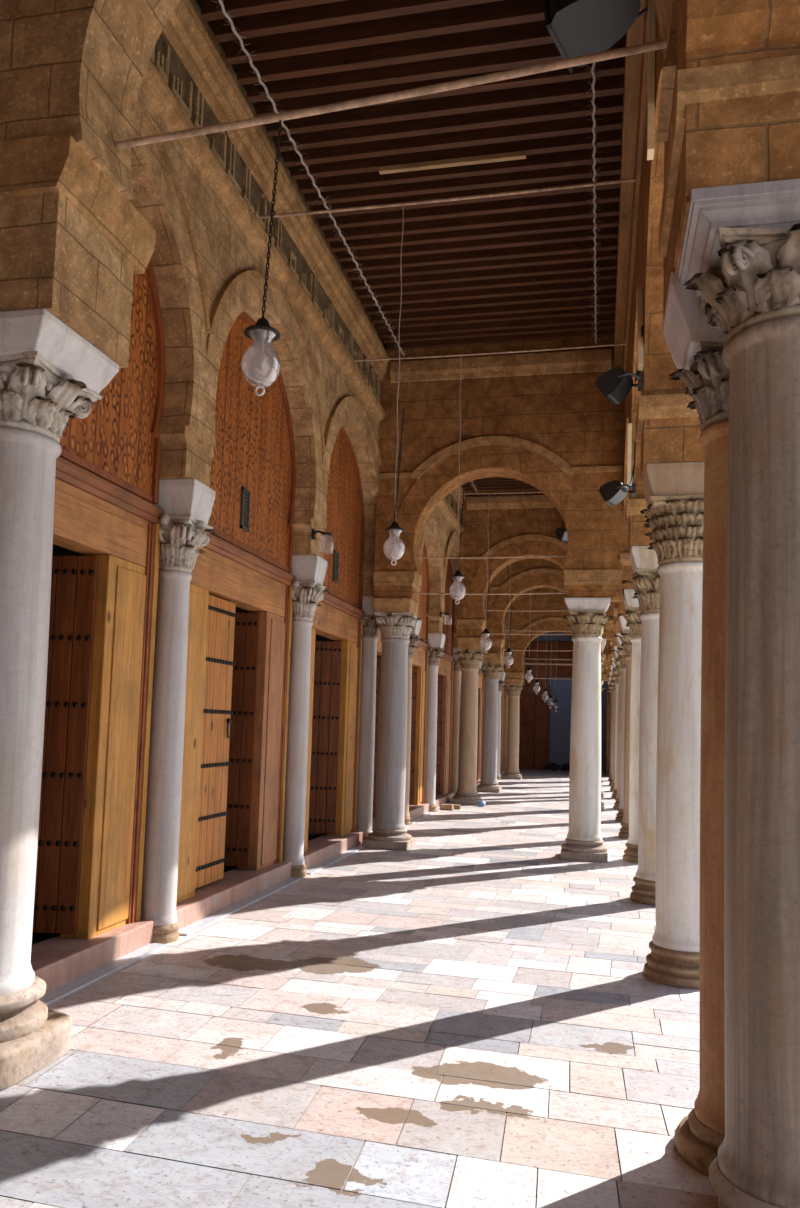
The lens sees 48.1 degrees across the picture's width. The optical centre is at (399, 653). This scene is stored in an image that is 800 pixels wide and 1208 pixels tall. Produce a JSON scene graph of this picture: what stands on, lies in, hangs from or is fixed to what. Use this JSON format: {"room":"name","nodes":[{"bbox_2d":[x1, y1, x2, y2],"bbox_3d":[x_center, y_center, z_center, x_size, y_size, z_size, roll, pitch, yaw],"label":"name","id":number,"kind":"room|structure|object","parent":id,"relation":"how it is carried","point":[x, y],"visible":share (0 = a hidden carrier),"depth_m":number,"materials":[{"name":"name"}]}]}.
{"room":"mosque","nodes":[
{"label":"mosque","id":0,"kind":"room"},
{"bbox_2d":[32,544,379,941],"bbox_3d":[-2.418,1.251,15.850,4.800,3.500,44.400,1,-5,13],"label":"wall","id":1,"kind":"structure","parent":0,"point":[57,550],"depth_m":8.98,"materials":[{"name":"brown wood"}]},
{"bbox_2d":[131,0,525,685],"bbox_3d":[0.281,-0.598,15.565,0.590,6.900,44.300,1,-5,13],"label":"wall","id":2,"kind":"structure","parent":0,"point":[204,197],"depth_m":7.40,"materials":[{"name":"stone"}]},
{"bbox_2d":[30,200,165,1004],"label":"door","id":3,"kind":"structure","parent":2,"relation":"in","point":[102,622],"depth_m":5.94,"materials":[{"name":"brown wood"}]},
{"bbox_2d":[176,312,300,935],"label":"door","id":4,"kind":"structure","parent":2,"relation":"in","point":[238,675],"depth_m":8.29,"materials":[{"name":"brown wood"}]},
{"bbox_2d":[240,487,250,531],"bbox_3d":[-1.419,-1.320,8.208,0.023,0.380,0.170,1,-5,13],"label":"vent","id":5,"kind":"object","parent":4,"relation":"attached to","point":[245,493],"depth_m":8.20,"materials":[{"name":"grey metal"}]},
{"bbox_2d":[236,427,364,873],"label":"door","id":6,"kind":"structure","parent":2,"relation":"in","point":[339,618],"depth_m":11.52,"materials":[{"name":"brown wood"}]},
{"bbox_2d":[332,550,338,582],"bbox_3d":[-0.791,-1.074,11.034,0.023,0.380,0.170,1,-5,13],"label":"vent","id":7,"kind":"object","parent":6,"relation":"attached to","point":[335,554],"depth_m":11.01,"materials":[{"name":"grey metal"}]},
{"bbox_2d":[311,529,333,550],"bbox_3d":[-0.809,-1.181,9.402,0.245,0.250,0.160,1,-5,13],"label":"wall lantern","id":8,"kind":"object","parent":2,"relation":"attached to","point":[313,531],"visible":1,"depth_m":9.39,"materials":[{"name":"metal"}]},
{"bbox_2d":[0,0,676,367],"bbox_3d":[-0.394,-3.152,4.268,3.238,3.300,0.802,1,-5,13],"label":"arch","id":9,"kind":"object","parent":2,"relation":"attached to","point":[73,242],"depth_m":4.16,"materials":[{"name":"stone"}]},
{"bbox_2d":[116,39,666,395],"bbox_3d":[-0.132,-1.907,4.051,2.594,1.473,0.183,1,-5,13],"label":"lamp","id":10,"kind":"object","parent":9,"relation":"attached to","point":[261,332],"depth_m":4.10,"materials":[{"name":"clear glass"}]},
{"bbox_2d":[318,632,407,836],"bbox_3d":[-0.457,0.150,13.598,0.896,5.061,2.320,1,-5,13],"label":"door","id":11,"kind":"structure","parent":2,"relation":"in","point":[379,644],"depth_m":13.98,"materials":[{"name":"brown wood"}]},
{"bbox_2d":[372,542,434,823],"bbox_3d":[0.069,0.359,15.941,0.887,5.051,2.300,1,-5,13],"label":"door","id":12,"kind":"structure","parent":2,"relation":"in","point":[418,810],"depth_m":16.43,"materials":[{"name":"brown wood"}]},
{"bbox_2d":[435,555,454,810],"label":"door","id":13,"kind":"structure","parent":2,"relation":"in","point":[443,795],"depth_m":19.15,"materials":[{"name":"brown wood"}]},
{"bbox_2d":[260,178,635,565],"bbox_3d":[0.277,-2.256,7.338,3.210,3.095,0.181,1,-5,13],"label":"hanging lamp","id":14,"kind":"object","parent":2,"relation":"attached to","point":[394,528],"depth_m":7.36,"materials":[{"name":"metal"}]},
{"bbox_2d":[476,672,483,784],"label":"marble column","id":15,"kind":"structure","parent":2,"relation":"in","point":[480,678],"depth_m":24.65,"materials":[{"name":"beige stone"}]},
{"bbox_2d":[352,343,625,603],"bbox_3d":[0.939,-2.039,10.312,3.210,2.961,0.195,1,-5,13],"label":"hanging lamp","id":16,"kind":"object","parent":2,"relation":"attached to","point":[457,575],"depth_m":10.33,"materials":[{"name":"metal"}]},
{"bbox_2d":[453,492,541,652],"bbox_3d":[2.580,-1.608,17.661,3.220,3.239,0.244,1,-5,13],"label":"hanging lamp","id":17,"kind":"object","parent":2,"relation":"attached to","point":[485,631],"depth_m":17.82,"materials":[{"name":"metal"}]},
{"bbox_2d":[373,336,623,601],"bbox_3d":[1.314,-2.418,11.952,3.238,3.430,0.550,1,-5,13],"label":"wall","id":18,"kind":"structure","parent":2,"relation":"attached to","point":[541,420],"depth_m":11.80,"materials":[{"name":"brown stone"}]},
{"bbox_2d":[415,592,566,594],"bbox_3d":[1.194,-0.792,11.863,2.020,0.034,0.021,1,-5,13],"label":"rod","id":19,"kind":"object","parent":18,"relation":"attached to","point":[550,592],"visible":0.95,"depth_m":11.85,"materials":[{"name":"metal"}]},
{"bbox_2d":[417,555,566,558],"bbox_3d":[1.208,-1.280,11.902,2.040,0.034,0.021,1,-5,13],"label":"rod","id":20,"kind":"object","parent":18,"relation":"attached to","point":[549,555],"visible":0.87,"depth_m":11.88,"materials":[{"name":"metal"}]},
{"bbox_2d":[500,638,505,779],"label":"door","id":21,"kind":"structure","parent":2,"relation":"in","point":[502,771],"depth_m":30.35,"materials":[{"name":"brown wood"}]},
{"bbox_2d":[457,488,613,639],"bbox_3d":[2.868,-1.916,18.934,3.238,3.220,0.550,1,-5,13],"label":"wall","id":22,"kind":"structure","parent":2,"relation":"attached to","point":[518,524],"depth_m":18.94,"materials":[{"name":"brown stone"}]},
{"bbox_2d":[484,610,568,610],"bbox_3d":[2.766,-0.903,18.895,2.040,0.034,0.021,1,-5,13],"label":"rod","id":23,"kind":"object","parent":22,"relation":"attached to","point":[484,610],"visible":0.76,"depth_m":18.91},
{"bbox_2d":[492,633,571,634],"bbox_3d":[2.751,-0.405,18.855,2.020,0.034,0.021,1,-5,13],"label":"rod","id":24,"kind":"object","parent":22,"relation":"attached to","point":[492,633],"visible":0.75,"depth_m":18.84,"materials":[{"name":"metal"}]},
{"bbox_2d":[556,518,567,541],"bbox_3d":[3.418,-2.560,18.425,0.394,0.589,0.464,4,-5,-22],"label":"floodlight","id":25,"kind":"object","parent":22,"relation":"attached to","point":[561,533],"visible":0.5,"depth_m":18.25,"materials":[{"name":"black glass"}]},
{"bbox_2d":[483,558,610,655],"bbox_3d":[3.711,-1.586,22.728,3.238,3.220,0.550,1,-5,13],"label":"wall","id":26,"kind":"structure","parent":2,"relation":"attached to","point":[532,573],"depth_m":22.72,"materials":[{"name":"brown stone"}]},
{"bbox_2d":[503,630,558,631],"bbox_3d":[3.609,-0.573,22.688,2.040,0.034,0.021,1,-5,13],"label":"rod","id":27,"kind":"object","parent":26,"relation":"attached to","point":[503,630],"visible":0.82,"depth_m":22.79,"materials":[{"name":"metal"}]},
{"bbox_2d":[502,649,572,650],"bbox_3d":[3.594,-0.075,22.648,2.020,0.034,0.021,1,-5,13],"label":"rod","id":28,"kind":"object","parent":26,"relation":"attached to","point":[502,649],"visible":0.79,"depth_m":22.65,"materials":[{"name":"metal"}]},
{"bbox_2d":[523,658,572,659],"bbox_3d":[5.706,0.207,31.613,3.160,0.052,0.038,1,-5,13],"label":"rod","id":29,"kind":"object","parent":2,"relation":"attached to","point":[523,658],"visible":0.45,"depth_m":31.72,"materials":[{"name":"brown wood"}]},
{"bbox_2d":[505,588,608,680],"bbox_3d":[5.069,-0.904,28.844,3.238,3.520,0.550,1,-5,13],"label":"wall","id":30,"kind":"structure","parent":2,"relation":"attached to","point":[540,621],"depth_m":28.83,"materials":[{"name":"brown stone"}]},
{"bbox_2d":[530,664,560,664],"bbox_3d":[4.959,0.359,28.784,2.040,0.034,0.021,1,-5,13],"label":"rod","id":31,"kind":"object","parent":30,"relation":"attached to","point":[530,664],"visible":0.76,"depth_m":28.83,"materials":[{"name":"brown wood"}]},
{"bbox_2d":[0,768,718,1207],"bbox_3d":[1.980,2.988,15.217,4.800,0.200,45.160,1,-5,13],"label":"floor","id":32,"kind":"structure","parent":0,"point":[469,1015],"depth_m":4.43,"materials":[{"name":"beige stone"}]},
{"bbox_2d":[0,308,118,1090],"bbox_3d":[-1.910,0.177,4.265,0.732,3.422,0.726,0,-5,16],"label":"marble column","id":33,"kind":"structure","parent":32,"relation":"on","point":[46,366],"depth_m":4.15,"materials":[{"name":"stone"}]},
{"bbox_2d":[140,478,215,943],"bbox_3d":[-1.720,0.403,6.638,0.548,3.361,0.619,-2,-6,42],"label":"marble column","id":34,"kind":"structure","parent":32,"relation":"on","point":[187,503],"depth_m":6.55,"materials":[{"name":"stone"}]},
{"bbox_2d":[282,555,329,877],"bbox_3d":[-1.083,0.654,9.491,0.631,3.357,0.550,1,-5,13],"label":"marble column","id":35,"kind":"structure","parent":32,"relation":"on","point":[309,571],"depth_m":9.40,"materials":[{"name":"stone"}]},
{"bbox_2d":[356,595,379,838],"bbox_3d":[-0.463,0.894,12.289,0.564,3.361,0.491,1,-5,13],"label":"marble column","id":36,"kind":"structure","parent":32,"relation":"on","point":[370,631],"depth_m":12.19,"materials":[{"name":"stone"}]},
{"bbox_2d":[362,598,419,849],"bbox_3d":[-0.094,0.921,12.000,0.696,3.287,0.695,2,-5,3],"label":"marble column","id":37,"kind":"structure","parent":32,"relation":"on","point":[395,618],"depth_m":11.85,"materials":[{"name":"stone"}]},
{"bbox_2d":[404,620,423,824],"bbox_3d":[0.062,1.100,14.641,0.618,3.362,0.541,1,-5,13],"label":"marble column","id":38,"kind":"structure","parent":32,"relation":"on","point":[414,634],"depth_m":14.57,"materials":[{"name":"stone"}]},
{"bbox_2d":[424,633,446,811],"bbox_3d":[0.580,1.303,16.977,0.597,3.362,0.520,1,-5,13],"label":"marble column","id":39,"kind":"structure","parent":32,"relation":"on","point":[436,641],"depth_m":16.88,"materials":[{"name":"stone"}]},
{"bbox_2d":[440,804,453,809],"bbox_3d":[0.908,2.971,17.327,0.260,0.111,0.182,1,-5,13],"label":"stone fragment","id":40,"kind":"object","parent":32,"relation":"on","point":[442,806],"visible":1,"depth_m":17.25,"materials":[{"name":"beige stone"}]},
{"bbox_2d":[450,647,460,794],"bbox_3d":[1.229,1.557,19.895,0.538,3.362,0.473,1,-5,13],"label":"marble column","id":41,"kind":"structure","parent":32,"relation":"on","point":[457,666],"depth_m":19.79,"materials":[{"name":"stone"}]},
{"bbox_2d":[454,804,460,808],"bbox_3d":[1.092,3.003,17.536,0.202,0.094,0.138,1,-5,13],"label":"stone fragment","id":42,"kind":"object","parent":32,"relation":"on","point":[456,806],"visible":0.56,"depth_m":17.47,"materials":[{"name":"beige stone"}]},
{"bbox_2d":[451,637,486,804],"bbox_3d":[1.454,1.422,18.976,0.718,3.490,0.732,1,-5,13],"label":"marble column","id":43,"kind":"structure","parent":32,"relation":"on","point":[470,649],"depth_m":18.83,"materials":[{"name":"stone"}]},
{"bbox_2d":[476,658,482,788],"bbox_3d":[1.823,1.789,22.570,0.538,3.362,0.473,1,-5,13],"label":"marble column","id":44,"kind":"structure","parent":32,"relation":"on","point":[480,665],"depth_m":22.58,"materials":[{"name":"stone"}]},
{"bbox_2d":[477,800,485,806],"bbox_3d":[1.669,3.080,18.328,0.202,0.138,0.167,1,-5,13],"label":"crumpled bag","id":45,"kind":"object","parent":32,"relation":"on","point":[479,803],"visible":0.84,"depth_m":18.27,"materials":[{"name":"blue plastic"}]},
{"bbox_2d":[477,653,504,792],"bbox_3d":[2.298,1.752,22.770,0.718,3.489,0.732,1,-5,13],"label":"marble column","id":46,"kind":"structure","parent":32,"relation":"on","point":[492,662],"depth_m":22.62,"materials":[{"name":"stone"}]},
{"bbox_2d":[497,672,504,779],"bbox_3d":[3.034,2.263,28.016,0.603,3.362,0.527,1,-5,13],"label":"marble column","id":47,"kind":"structure","parent":32,"relation":"on","point":[501,682],"depth_m":27.93,"materials":[{"name":"stone"}]},
{"bbox_2d":[504,680,507,770],"bbox_3d":[3.661,2.509,30.837,0.603,3.362,0.527,1,-5,13],"label":"marble column","id":48,"kind":"structure","parent":32,"relation":"on","point":[506,692],"depth_m":30.71,"materials":[{"name":"stone"}]},
{"bbox_2d":[502,679,524,779],"bbox_3d":[3.660,2.434,28.892,0.693,3.195,0.691,1,-5,3],"label":"marble column","id":49,"kind":"structure","parent":32,"relation":"on","point":[514,687],"depth_m":28.73,"materials":[{"name":"stone"}]},
{"bbox_2d":[546,763,558,769],"bbox_3d":[6.080,4.516,35.702,0.532,0.296,0.369,1,-5,13],"label":"bundle","id":50,"kind":"object","parent":32,"relation":"on","point":[553,766],"visible":1,"depth_m":35.55,"materials":[{"name":"fabric"}]},
{"bbox_2d":[562,765,569,770],"bbox_3d":[6.642,4.551,35.534,0.429,0.250,0.311,3,-5,-11],"label":"bundle","id":51,"kind":"object","parent":32,"relation":"on","point":[565,768],"visible":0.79,"depth_m":35.43,"materials":[{"name":"fabric"}]},
{"bbox_2d":[560,598,612,862],"bbox_3d":[2.392,0.950,11.445,0.654,3.287,0.675,1,-5,13],"label":"marble column","id":52,"kind":"structure","parent":32,"relation":"on","point":[584,842],"depth_m":11.30,"materials":[{"name":"stone"}]},
{"bbox_2d":[601,654,607,796],"bbox_3d":[4.791,1.781,22.218,0.695,3.495,0.712,1,-5,13],"label":"marble column","id":53,"kind":"structure","parent":32,"relation":"on","point":[602,670],"depth_m":22.09,"materials":[{"name":"stone"}]},
{"bbox_2d":[601,638,608,810],"bbox_3d":[3.948,1.452,18.425,0.695,3.496,0.712,1,-5,13],"label":"marble column","id":54,"kind":"structure","parent":32,"relation":"on","point":[603,642],"depth_m":18.29,"materials":[{"name":"stone"}]},
{"bbox_2d":[606,681,611,776],"bbox_3d":[7.696,2.700,31.980,0.708,3.401,0.684,3,-5,-10],"label":"marble column","id":55,"kind":"structure","parent":32,"relation":"on","point":[608,681],"depth_m":31.93,"materials":[{"name":"stone"}]},
{"bbox_2d":[606,677,612,780],"bbox_3d":[7.133,2.480,29.451,0.708,3.402,0.684,3,-5,-10],"label":"marble column","id":56,"kind":"structure","parent":32,"relation":"on","point":[609,678],"depth_m":29.41,"materials":[{"name":"stone"}]},
{"bbox_2d":[607,672,613,785],"bbox_3d":[6.571,2.261,26.922,0.708,3.402,0.684,3,-5,-10],"label":"marble column","id":57,"kind":"structure","parent":32,"relation":"on","point":[610,673],"depth_m":26.88,"materials":[{"name":"stone"}]},
{"bbox_2d":[608,665,615,790],"bbox_3d":[6.009,2.041,24.393,0.708,3.402,0.684,3,-5,-10],"label":"marble column","id":58,"kind":"structure","parent":32,"relation":"on","point":[611,666],"depth_m":24.34,"materials":[{"name":"stone"}]},
{"bbox_2d":[609,658,618,797],"bbox_3d":[5.447,1.821,21.864,0.708,3.402,0.684,3,-5,-10],"label":"marble column","id":59,"kind":"structure","parent":32,"relation":"on","point":[615,672],"depth_m":21.81,"materials":[{"name":"stone"}]},
{"bbox_2d":[610,646,621,808],"bbox_3d":[4.776,1.558,18.849,0.708,3.402,0.684,3,-5,-10],"label":"marble column","id":60,"kind":"structure","parent":32,"relation":"on","point":[617,661],"depth_m":18.79,"materials":[{"name":"stone"}]},
{"bbox_2d":[612,633,625,820],"bbox_3d":[4.221,1.341,16.349,0.708,3.402,0.684,3,-5,-10],"label":"marble column","id":61,"kind":"structure","parent":32,"relation":"on","point":[621,653],"depth_m":16.29,"materials":[{"name":"stone"}]},
{"bbox_2d":[614,615,631,837],"bbox_3d":[3.663,1.123,13.839,0.708,3.402,0.684,3,-5,-10],"label":"marble column","id":62,"kind":"structure","parent":32,"relation":"on","point":[625,632],"depth_m":13.77,"materials":[{"name":"stone"}]},
{"bbox_2d":[618,589,641,862],"bbox_3d":[3.106,0.908,11.341,0.705,3.398,0.728,1,-5,13],"label":"marble column","id":63,"kind":"structure","parent":32,"relation":"on","point":[634,622],"depth_m":11.26,"materials":[{"name":"stone"}]},
{"bbox_2d":[621,546,659,905],"bbox_3d":[2.521,0.677,8.704,0.708,3.403,0.694,3,-5,-10],"label":"marble column","id":64,"kind":"structure","parent":32,"relation":"on","point":[644,564],"depth_m":8.60,"materials":[{"name":"stone"}]},
{"bbox_2d":[640,461,703,988],"bbox_3d":[1.921,0.443,6.030,0.636,3.401,0.645,1,-5,13],"label":"marble column","id":65,"kind":"structure","parent":32,"relation":"on","point":[673,491],"depth_m":5.89,"materials":[{"name":"stone"}]},
{"bbox_2d":[663,271,728,1176],"bbox_3d":[1.380,0.218,3.553,0.640,3.423,0.636,1,-5,13],"label":"marble column","id":66,"kind":"structure","parent":32,"relation":"on","point":[695,346],"depth_m":3.49,"materials":[{"name":"stone"}]},
{"bbox_2d":[677,179,799,1207],"bbox_3d":[1.342,0.177,3.051,0.743,3.423,0.755,1,-5,13],"label":"marble column","id":67,"kind":"structure","parent":32,"relation":"on","point":[740,253],"depth_m":2.93,"materials":[{"name":"stone"}]},
{"bbox_2d":[196,0,625,490],"bbox_3d":[2.195,-3.964,15.261,4.260,0.428,44.034,1,-5,13],"label":"ceiling","id":68,"kind":"structure","parent":0,"point":[516,268],"depth_m":7.94,"materials":[{"name":"brown wood"}]},
{"bbox_2d":[213,0,404,356],"bbox_3d":[-0.735,-4.348,8.612,0.130,0.129,7.306,1,-5,13],"label":"rope","id":69,"kind":"object","parent":68,"relation":"attached to","point":[224,12],"visible":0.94,"depth_m":7.99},
{"bbox_2d":[379,151,525,174],"bbox_3d":[0.457,-4.364,7.963,1.320,0.047,0.050,1,-5,13],"label":"batten","id":70,"kind":"object","parent":68,"relation":"attached to","point":[518,155],"visible":1,"depth_m":7.94,"materials":[{"name":"brown wood"}]},
{"bbox_2d":[526,595,532,682],"bbox_3d":[3.969,-0.846,27.361,0.243,3.499,0.243,3,-5,-15],"label":"lamp","id":71,"kind":"object","parent":68,"relation":"hanging from","point":[529,668],"visible":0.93,"depth_m":27.29,"materials":[{"name":"glass"}]},
{"bbox_2d":[533,643,539,693],"bbox_3d":[4.620,-0.496,30.065,0.244,3.725,0.244,1,-5,13],"label":"lamp","id":72,"kind":"object","parent":68,"relation":"hanging from","point":[536,681],"visible":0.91,"depth_m":29.95,"materials":[{"name":"glass"}]},
{"bbox_2d":[543,640,548,701],"bbox_3d":[5.137,-0.257,31.471,0.244,3.945,0.244,1,-5,13],"label":"lamp","id":73,"kind":"object","parent":68,"relation":"hanging from","point":[545,689],"visible":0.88,"depth_m":31.37,"materials":[{"name":"glass"}]},
{"bbox_2d":[547,632,553,708],"bbox_3d":[5.522,-0.056,32.704,0.244,4.125,0.244,1,-5,13],"label":"lamp","id":74,"kind":"object","parent":68,"relation":"hanging from","point":[550,696],"visible":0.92,"depth_m":32.59,"materials":[{"name":"glass"}]},
{"bbox_2d":[553,639,558,711],"bbox_3d":[5.917,0.097,33.837,0.244,4.225,0.244,1,-5,13],"label":"lamp","id":75,"kind":"object","parent":68,"relation":"hanging from","point":[555,701],"visible":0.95,"depth_m":33.73,"materials":[{"name":"glass"}]},
{"bbox_2d":[586,62,601,344],"bbox_3d":[1.749,-4.319,8.057,0.130,0.129,7.306,1,-5,13],"label":"rope","id":76,"kind":"object","parent":68,"relation":"attached to","point":[594,120],"visible":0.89,"depth_m":8.36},
{"bbox_2d":[533,632,606,771],"bbox_3d":[6.917,1.286,36.544,4.400,6.900,0.300,1,-5,13],"label":"wall","id":77,"kind":"structure","parent":0,"point":[560,721],"depth_m":36.33,"materials":[{"name":"blue paint"}]},
{"bbox_2d":[519,641,572,769],"bbox_3d":[6.842,2.113,36.250,4.200,5.200,0.155,1,-5,13],"label":"door","id":78,"kind":"structure","parent":77,"relation":"in","point":[534,713],"depth_m":36.48,"materials":[{"name":"red wood"}]},
{"bbox_2d":[605,0,799,775],"bbox_3d":[3.848,-0.555,14.768,0.940,6.900,44.300,1,-5,13],"label":"wall","id":79,"kind":"structure","parent":0,"point":[735,117],"depth_m":3.38,"materials":[{"name":"brown stone"}]},
{"bbox_2d":[523,663,572,664],"bbox_3d":[6.181,0.393,33.753,3.160,0.052,0.038,1,-5,13],"label":"rod","id":80,"kind":"object","parent":79,"relation":"attached to","point":[523,663],"visible":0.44,"depth_m":33.85,"materials":[{"name":"brown wood"}]},
{"bbox_2d":[543,0,647,72],"bbox_3d":[1.124,-3.806,5.138,0.659,0.729,0.581,1,-5,13],"label":"floodlight","id":81,"kind":"object","parent":79,"relation":"attached to","point":[577,28],"visible":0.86,"depth_m":5.05,"materials":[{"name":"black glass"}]},
{"bbox_2d":[598,441,635,506],"bbox_3d":[1.721,-1.434,7.104,0.295,0.505,0.234,1,-5,13],"label":"floodlight","id":82,"kind":"object","parent":79,"relation":"attached to","point":[614,492],"visible":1,"depth_m":7.04,"materials":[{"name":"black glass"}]},
{"bbox_2d":[594,326,642,405],"bbox_3d":[1.494,-1.981,6.125,0.324,0.526,0.261,1,-5,13],"label":"floodlight","id":83,"kind":"object","parent":79,"relation":"attached to","point":[616,383],"visible":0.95,"depth_m":6.04,"materials":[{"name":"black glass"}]},
{"bbox_2d":[627,423,631,484],"bbox_3d":[2.144,-1.848,8.371,0.036,0.550,0.200,1,-5,13],"label":"cable conduit","id":84,"kind":"object","parent":79,"relation":"attached to","point":[629,434],"visible":0.94,"depth_m":8.33,"materials":[{"name":"beige plastic"}]},
{"bbox_2d":[637,287,643,370],"bbox_3d":[1.671,-2.265,6.231,0.036,0.690,0.400,1,-5,13],"label":"cable conduit","id":85,"kind":"object","parent":79,"relation":"attached to","point":[640,350],"visible":0.97,"depth_m":6.18,"materials":[{"name":"beige plastic"}]},
{"bbox_2d":[647,0,654,159],"bbox_3d":[1.429,-3.337,5.092,0.036,1.050,0.100,1,-5,13],"label":"cable conduit","id":86,"kind":"object","parent":79,"relation":"attached to","point":[651,9],"visible":0.96,"depth_m":5.04,"materials":[{"name":"beige plastic"}]},
{"bbox_3d":[3.493,-2.865,21.680,3.220,0.036,0.023,1,-5,13],"label":"rod","id":87,"kind":"object","parent":79,"relation":"attached to","visible":0},
{"bbox_2d":[504,564,513,667],"bbox_3d":[2.664,-1.262,21.724,0.243,3.249,0.243,3,-5,-15],"label":"hanging lamp","id":88,"kind":"object","parent":87,"relation":"hanging from","point":[508,650],"visible":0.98,"depth_m":21.66,"materials":[{"name":"glass"}]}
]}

